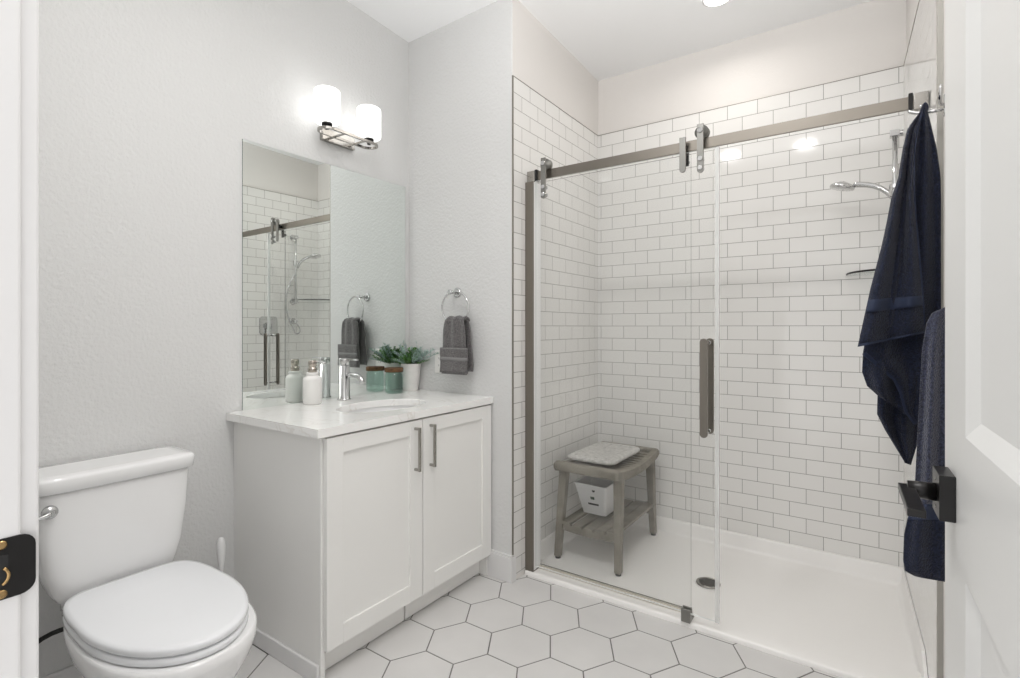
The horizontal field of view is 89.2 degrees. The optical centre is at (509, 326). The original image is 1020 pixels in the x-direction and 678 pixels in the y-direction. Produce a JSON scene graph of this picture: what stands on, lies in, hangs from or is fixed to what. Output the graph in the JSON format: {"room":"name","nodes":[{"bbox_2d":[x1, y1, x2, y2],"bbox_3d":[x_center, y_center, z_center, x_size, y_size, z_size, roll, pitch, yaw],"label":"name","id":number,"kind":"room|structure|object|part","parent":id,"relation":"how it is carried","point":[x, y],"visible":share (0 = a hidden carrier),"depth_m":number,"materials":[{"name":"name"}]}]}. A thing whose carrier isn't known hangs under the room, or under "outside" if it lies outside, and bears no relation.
{"room":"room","nodes":[
{"label":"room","id":0,"kind":"room"},
{"bbox_2d":[39,0,408,677],"bbox_3d":[-1.097,-0.240,2.183,0.100,2.900,2.340,0,0,35],"label":"wall","id":1,"kind":"structure","parent":0,"point":[147,108],"depth_m":1.88,"materials":[{"name":"white paint"}]},
{"bbox_2d":[43,665,82,677],"bbox_3d":[-1.370,1.145,1.687,0.014,0.130,0.926,0,0,35],"label":"baseboard","id":2,"kind":"structure","parent":1,"relation":"attached to","point":[71,671],"depth_m":1.63,"materials":[{"name":"white paint"}]},
{"bbox_2d":[313,85,380,150],"bbox_3d":[-0.771,-0.965,2.424,0.161,0.193,0.350,0,0,35],"label":"vanity light","id":3,"kind":"object","parent":1,"relation":"attached to","point":[326,99],"visible":1,"depth_m":2.40,"materials":[{"name":"white glass"}]},
{"bbox_3d":[-0.819,-0.987,2.313,0.114,0.149,0.114,0,0,35],"label":"lamp shade","id":4,"kind":"part","parent":3,"relation":"part of","materials":[{"name":"white glass"}]},
{"bbox_3d":[-0.797,-0.880,2.383,0.124,0.008,0.010,0,0,35],"label":"arm","id":5,"kind":"part","parent":3,"relation":"part of","materials":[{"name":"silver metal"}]},
{"bbox_3d":[-0.751,-0.880,2.411,0.090,0.012,0.320,0,0,35],"label":"bar frame","id":6,"kind":"part","parent":3,"relation":"part of","materials":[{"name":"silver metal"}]},
{"bbox_3d":[-0.732,-0.880,2.477,0.124,0.008,0.010,0,0,35],"label":"arm","id":7,"kind":"part","parent":3,"relation":"part of","materials":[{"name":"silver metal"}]},
{"bbox_3d":[-0.684,-0.987,2.507,0.114,0.149,0.114,0,0,35],"label":"lamp shade","id":8,"kind":"part","parent":3,"relation":"part of","materials":[{"name":"white glass"}]},
{"bbox_2d":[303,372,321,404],"bbox_3d":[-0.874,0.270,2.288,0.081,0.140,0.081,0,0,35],"label":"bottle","id":9,"kind":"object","parent":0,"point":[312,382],"depth_m":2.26,"materials":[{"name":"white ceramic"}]},
{"bbox_2d":[242,139,404,410],"bbox_3d":[-0.831,-0.213,2.468,0.010,1.104,0.893,0,0,35],"label":"wall mirror","id":10,"kind":"object","parent":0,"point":[323,244],"visible":0.86,"depth_m":2.37,"materials":[{"name":"silver mirror"}]},
{"bbox_2d":[409,0,597,578],"bbox_3d":[-0.048,-0.240,3.072,0.812,2.900,0.960,0,0,35],"label":"wall","id":11,"kind":"structure","parent":0,"point":[460,71],"depth_m":2.68,"materials":[{"name":"white paint"}]},
{"bbox_2d":[435,351,440,372],"bbox_3d":[-0.366,0.183,2.718,0.075,0.117,0.010,0,0,35],"label":"wall outlet","id":12,"kind":"object","parent":11,"relation":"attached to","point":[437,356],"visible":0.52,"depth_m":2.73,"materials":[{"name":"white plastic"}]},
{"bbox_2d":[441,288,469,320],"bbox_3d":[-0.260,-0.107,2.603,0.171,0.191,0.075,0,0,35],"label":"towel ring","id":13,"kind":"object","parent":11,"relation":"attached to","point":[457,292],"visible":0.85,"depth_m":2.61,"materials":[{"name":"silver metal"}]},
{"bbox_2d":[440,315,473,374],"bbox_3d":[-0.262,0.088,2.571,0.188,0.291,0.087,0,0,35],"label":"hand towel","id":14,"kind":"object","parent":11,"relation":"attached to","point":[456,354],"visible":1,"depth_m":2.54,"materials":[{"name":"grey fabric"}]},
{"bbox_2d":[487,549,515,583],"bbox_3d":[-0.072,1.146,2.515,0.219,0.128,0.043,0,0,35],"label":"baseboard","id":15,"kind":"structure","parent":11,"relation":"attached to","point":[500,565],"depth_m":2.47,"materials":[{"name":"white paint"}]},
{"bbox_2d":[235,573,841,677],"bbox_3d":[0.116,1.225,1.724,2.673,0.030,3.148,0,0,35],"label":"floor","id":16,"kind":"structure","parent":0,"point":[487,626],"depth_m":1.96,"materials":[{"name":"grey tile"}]},
{"bbox_2d":[39,446,256,677],"bbox_3d":[-1.049,0.818,1.481,0.776,0.784,0.449,0,0,35],"label":"toilet","id":17,"kind":"object","parent":16,"relation":"on","point":[110,527],"visible":0.91,"depth_m":1.48,"materials":[{"name":"white ceramic"}]},
{"bbox_3d":[-1.288,0.524,1.421,0.012,0.017,0.043,0,0,28],"label":"lever","id":18,"kind":"part","parent":17,"relation":"part of","materials":[{"name":"silver metal"}]},
{"bbox_3d":[-1.285,0.520,1.445,0.020,0.038,0.038,0,0,35],"label":"flush handle","id":19,"kind":"part","parent":17,"relation":"part of","materials":[{"name":"silver metal"}]},
{"bbox_3d":[-1.270,0.642,1.648,0.188,0.335,0.399,0,0,35],"label":"tank","id":20,"kind":"part","parent":17,"relation":"part of","materials":[{"name":"white ceramic"}]},
{"bbox_3d":[-1.268,0.450,1.647,0.211,0.048,0.425,0,0,35],"label":"tank lid","id":21,"kind":"part","parent":17,"relation":"part of","materials":[{"name":"white ceramic"}]},
{"bbox_3d":[-0.956,0.799,1.438,0.552,0.020,0.368,0,0,35],"label":"seat","id":22,"kind":"part","parent":17,"relation":"part of","materials":[{"name":"white plastic"}]},
{"bbox_3d":[-0.956,0.774,1.438,0.552,0.023,0.368,0,0,35],"label":"seat lid","id":23,"kind":"part","parent":17,"relation":"part of","materials":[{"name":"white plastic"}]},
{"bbox_3d":[-0.981,1.010,1.455,0.634,0.400,0.382,0,0,35],"label":"bowl","id":24,"kind":"part","parent":17,"relation":"part of","materials":[{"name":"white ceramic"}]},
{"bbox_2d":[216,537,225,571],"bbox_3d":[-1.079,0.997,1.929,0.098,0.426,0.098,0,0,35],"label":"toilet brush","id":25,"kind":"object","parent":16,"relation":"on","point":[220,546],"visible":0.28,"depth_m":1.92,"materials":[{"name":"white plastic"}]},
{"bbox_2d":[234,404,490,677],"bbox_3d":[-0.588,0.791,2.282,0.621,0.838,0.956,0,0,35],"label":"vanity cabinet","id":26,"kind":"object","parent":16,"relation":"on","point":[341,539],"visible":0.83,"depth_m":1.95,"materials":[{"name":"paint"}]},
{"bbox_3d":[-0.875,1.179,1.906,0.549,0.062,0.012,0,0,35],"label":"skirting","id":27,"kind":"part","parent":26,"relation":"part of","materials":[{"name":"white paint"}]},
{"bbox_2d":[226,389,492,438],"bbox_3d":[-0.598,0.420,2.290,0.596,0.161,0.994,0,0,35],"label":"countertop","id":28,"kind":"structure","parent":26,"relation":"on","point":[332,417],"depth_m":2.08,"materials":[{"name":"white stone"}]},
{"bbox_2d":[303,360,325,404],"bbox_3d":[-0.865,0.243,2.281,0.104,0.193,0.081,0,0,35],"label":"soap dispenser","id":29,"kind":"object","parent":28,"relation":"on","point":[312,382],"visible":1,"depth_m":2.26,"materials":[{"name":"white ceramic"}]},
{"bbox_2d":[337,358,364,400],"bbox_3d":[-0.730,0.243,2.385,0.169,0.194,0.062,0,0,35],"label":"faucet","id":30,"kind":"object","parent":28,"relation":"on","point":[344,374],"visible":1,"depth_m":2.39,"materials":[{"name":"silver metal"}]},
{"bbox_3d":[-0.711,0.234,2.372,0.121,0.049,0.023,0,0,35],"label":"spout","id":31,"kind":"part","parent":30,"relation":"part of","materials":[{"name":"silver metal"}]},
{"bbox_2d":[348,405,414,412],"bbox_3d":[-0.552,0.436,2.250,0.302,0.130,0.447,0,0,35],"label":"basin","id":32,"kind":"object","parent":28,"relation":"in","point":[360,408],"depth_m":2.39,"materials":[{"name":"white ceramic"}]},
{"bbox_2d":[384,367,402,391],"bbox_3d":[-0.599,0.275,2.669,0.096,0.130,0.096,0,0,35],"label":"glass jar","id":33,"kind":"object","parent":28,"relation":"on","point":[387,369],"visible":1,"depth_m":2.64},
{"bbox_3d":[-0.599,0.221,2.669,0.096,0.021,0.096,0,0,35],"label":"cork lid","id":34,"kind":"part","parent":33,"relation":"part of","materials":[{"name":"brown wood"}]},
{"bbox_2d":[391,340,438,390],"bbox_3d":[-0.517,0.205,2.707,0.243,0.269,0.211,0,0,35],"label":"potted plant","id":35,"kind":"object","parent":28,"relation":"on","point":[410,364],"visible":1,"depth_m":2.73,"materials":[{"name":"green plant"}]},
{"bbox_3d":[-0.533,0.267,2.775,0.111,0.145,0.111,0,0,35],"label":"pot","id":36,"kind":"part","parent":35,"relation":"part of","materials":[{"name":"ceramic"}]},
{"bbox_3d":[-0.497,0.740,1.940,0.020,0.724,0.456,0,0,35],"label":"door","id":37,"kind":"part","parent":26,"relation":"part of","materials":[{"name":"paint"}]},
{"bbox_3d":[-0.371,0.492,2.078,0.031,0.176,0.011,0,0,35],"label":"handle","id":38,"kind":"part","parent":26,"relation":"part of","materials":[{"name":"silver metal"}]},
{"bbox_3d":[-0.321,0.492,2.150,0.031,0.176,0.011,0,0,35],"label":"handle","id":39,"kind":"part","parent":26,"relation":"part of","materials":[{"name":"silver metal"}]},
{"bbox_3d":[-0.231,0.740,2.324,0.020,0.724,0.467,0,0,35],"label":"door","id":40,"kind":"part","parent":26,"relation":"part of","materials":[{"name":"paint"}]},
{"bbox_2d":[525,513,927,677],"bbox_3d":[0.945,1.153,2.434,1.544,0.115,0.837,0,0,35],"label":"shower pan","id":41,"kind":"object","parent":16,"relation":"on","point":[840,615],"visible":0.85,"depth_m":2.32,"materials":[{"name":"white plastic"}]},
{"bbox_2d":[554,441,658,576],"bbox_3d":[0.527,0.933,2.774,0.367,0.507,0.607,0,0,35],"label":"shower bench","id":42,"kind":"object","parent":41,"relation":"on","point":[611,527],"visible":0.8,"depth_m":2.64,"materials":[{"name":"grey wood"}]},
{"bbox_3d":[0.269,0.950,2.665,0.066,0.455,0.060,0,0,35],"label":"leg","id":43,"kind":"part","parent":42,"relation":"part of","materials":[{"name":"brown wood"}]},
{"bbox_3d":[0.375,0.704,2.540,0.352,0.048,0.050,0,0,35],"label":"rail","id":44,"kind":"part","parent":42,"relation":"part of","materials":[{"name":"brown wood"}]},
{"bbox_3d":[0.400,1.026,2.574,0.310,0.044,0.024,0,0,35],"label":"shelf rail","id":45,"kind":"part","parent":42,"relation":"part of","materials":[{"name":"brown wood"}]},
{"bbox_2d":[574,476,613,515],"bbox_3d":[0.471,0.906,2.780,0.188,0.163,0.199,0,0,35],"label":"plastic bin","id":46,"kind":"object","parent":42,"relation":"on","point":[595,494],"visible":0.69,"depth_m":2.72,"materials":[{"name":"white plastic"}]},
{"bbox_2d":[567,442,639,464],"bbox_3d":[0.505,0.670,2.758,0.266,0.026,0.420,0,0,35],"label":"pad","id":47,"kind":"object","parent":42,"relation":"on","point":[602,453],"visible":1,"depth_m":2.70,"materials":[{"name":"grey fabric"}]},
{"bbox_3d":[0.522,0.950,2.488,0.044,0.455,0.062,0,0,35],"label":"leg","id":48,"kind":"part","parent":42,"relation":"part of","materials":[{"name":"brown wood"}]},
{"bbox_3d":[0.683,0.704,2.986,0.352,0.048,0.045,0,0,35],"label":"rail","id":49,"kind":"part","parent":42,"relation":"part of","materials":[{"name":"brown wood"}]},
{"bbox_3d":[0.657,0.720,2.673,0.034,0.071,0.565,0,0,35],"label":"rail","id":50,"kind":"part","parent":42,"relation":"part of","materials":[{"name":"brown wood"}]},
{"bbox_3d":[0.795,0.944,2.897,0.044,0.444,0.099,0,0,35],"label":"leg","id":51,"kind":"part","parent":42,"relation":"part of","materials":[{"name":"brown wood"}]},
{"bbox_2d":[525,90,928,623],"bbox_3d":[0.715,0.192,2.103,1.543,1.997,0.128,0,0,35],"label":"shower door","id":52,"kind":"structure","parent":41,"relation":"on","point":[534,191],"depth_m":2.33,"materials":[{"name":"clear glass"}]},
{"bbox_3d":[0.444,0.228,2.351,0.743,1.885,0.008,0,0,35],"label":"fixed panel","id":53,"kind":"part","parent":52,"relation":"part of","materials":[{"name":"clear glass"}]},
{"bbox_3d":[0.469,0.225,2.261,0.836,1.860,0.010,0,0,35],"label":"sliding panel","id":54,"kind":"part","parent":52,"relation":"part of","materials":[{"name":"clear glass"}]},
{"bbox_3d":[0.752,0.237,2.007,0.029,0.385,0.012,0,0,35],"label":"handle","id":55,"kind":"part","parent":52,"relation":"part of","materials":[{"name":"silver metal"}]},
{"bbox_3d":[0.807,0.237,2.086,0.029,0.385,0.012,0,0,35],"label":"handle","id":56,"kind":"part","parent":52,"relation":"part of","materials":[{"name":"silver metal"}]},
{"bbox_3d":[0.724,-0.737,2.115,1.543,0.042,0.010,0,0,35],"label":"rail","id":57,"kind":"part","parent":52,"relation":"part of","materials":[{"name":"silver metal"}]},
{"bbox_2d":[347,0,872,80],"bbox_3d":[0.159,-1.649,1.762,2.644,0.238,3.078,0,0,35],"label":"ceiling","id":58,"kind":"structure","parent":0,"point":[609,38],"depth_m":2.63,"materials":[{"name":"white paint"}]},
{"bbox_2d":[702,0,729,6],"bbox_3d":[0.976,-1.549,2.438,0.136,0.005,0.136,0,0,35],"label":"recessed light","id":59,"kind":"object","parent":58,"relation":"in","point":[708,3],"visible":1,"depth_m":2.46,"materials":[{"name":"white plastic"}]},
{"bbox_2d":[598,0,905,566],"bbox_3d":[1.283,-0.240,2.782,1.726,2.900,0.120,0,0,35],"label":"wall","id":60,"kind":"structure","parent":0,"point":[807,458],"depth_m":2.70,"materials":[{"name":"white tile"}]},
{"bbox_2d":[512,66,901,554],"bbox_3d":[0.902,-0.056,2.408,1.526,2.272,0.949,0,0,35],"label":"trim","id":61,"kind":"structure","parent":60,"relation":"attached to","point":[513,76],"depth_m":2.45,"materials":[{"name":"grey tile"}]},
{"bbox_2d":[904,0,944,677],"bbox_3d":[1.057,-0.240,1.094,0.120,2.900,2.939,0,0,33],"label":"wall","id":62,"kind":"structure","parent":0,"point":[920,65],"depth_m":1.73,"materials":[{"name":"white paint"}]},
{"bbox_2d":[846,269,874,275],"bbox_3d":[1.639,-0.248,2.328,0.220,0.012,0.220,0,0,35],"label":"corner shelf","id":63,"kind":"object","parent":62,"relation":"attached to","point":[867,269],"visible":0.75,"depth_m":2.31,"materials":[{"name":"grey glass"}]},
{"bbox_2d":[830,125,909,199],"bbox_3d":[1.564,-0.386,2.251,0.130,0.904,0.310,0,0,-27],"label":"shower","id":64,"kind":"object","parent":62,"relation":"attached to","point":[894,134],"visible":0.27,"depth_m":2.17,"materials":[{"name":"silver metal"}]},
{"bbox_2d":[903,0,919,65],"bbox_3d":[1.539,-1.190,1.950,0.012,0.003,0.959,0,0,33],"label":"trim","id":65,"kind":"structure","parent":62,"relation":"attached to","point":[919,0],"depth_m":2.08,"materials":[{"name":"grey tile"}]},
{"bbox_2d":[903,307,944,581],"bbox_3d":[1.034,0.291,1.270,0.135,0.690,0.059,0,0,0],"label":"bath towel","id":66,"kind":"object","parent":62,"relation":"hanging from","point":[924,539],"visible":0.59,"depth_m":1.25,"materials":[{"name":"blue fabric"}]},
{"bbox_2d":[907,84,944,116],"bbox_3d":[1.175,-0.628,1.453,0.088,0.063,0.092,0,0,35],"label":"robe hook","id":67,"kind":"object","parent":62,"relation":"attached to","point":[940,90],"visible":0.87,"depth_m":1.45,"materials":[{"name":"silver metal"}]},
{"bbox_2d":[858,102,940,464],"bbox_3d":[1.060,-0.120,1.407,0.276,1.009,0.101,0,0,-1],"label":"bath towel","id":68,"kind":"object","parent":67,"relation":"hanging from","point":[905,290],"visible":0.89,"depth_m":1.39,"materials":[{"name":"blue fabric"}]},
{"bbox_3d":[1.189,-0.623,1.481,0.081,0.029,0.019,0,0,42],"label":"arm","id":69,"kind":"part","parent":67,"relation":"part of","materials":[{"name":"silver metal"}]},
{"bbox_3d":[1.190,-0.638,1.428,0.013,0.042,0.070,0,0,44],"label":"arm","id":70,"kind":"part","parent":67,"relation":"part of","materials":[{"name":"silver metal"}]},
{"bbox_3d":[1.225,-0.625,1.456,0.008,0.056,0.028,0,0,35],"label":"plate","id":71,"kind":"part","parent":67,"relation":"part of","materials":[{"name":"silver metal"}]},
{"bbox_2d":[937,0,942,677],"bbox_3d":[1.258,-0.056,1.512,0.016,2.272,0.012,0,0,35],"label":"trim","id":72,"kind":"structure","parent":62,"relation":"attached to","point":[939,2],"depth_m":1.51,"materials":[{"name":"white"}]},
{"bbox_2d":[898,0,1019,677],"bbox_3d":[0.420,0.189,0.437,0.095,2.018,0.812,0,0,33],"label":"door","id":73,"kind":"structure","parent":62,"relation":"in","point":[976,494],"depth_m":0.61,"materials":[{"name":"white paint"}]},
{"bbox_3d":[0.545,0.234,0.703,0.019,0.010,0.130,0,0,33],"label":"lever handle","id":74,"kind":"part","parent":73,"relation":"part of","materials":[{"name":"black metal"}]},
{"bbox_3d":[-0.666,-0.240,0.570,2.644,2.900,0.109,0,0,35],"label":"wall","id":75,"kind":"structure","parent":0,"visible":0},
{"bbox_2d":[0,0,38,677],"bbox_3d":[-0.178,0.155,0.235,0.990,2.110,0.143,0,0,35],"label":"trim","id":76,"kind":"structure","parent":75,"relation":"attached to","point":[19,19],"depth_m":0.52,"materials":[{"name":"white paint"}]},
{"bbox_3d":[-0.498,0.238,0.508,0.002,0.060,0.048,0,0,35],"label":"strike plate","id":77,"kind":"part","parent":76,"relation":"part of","materials":[{"name":"black metal"}]}
]}

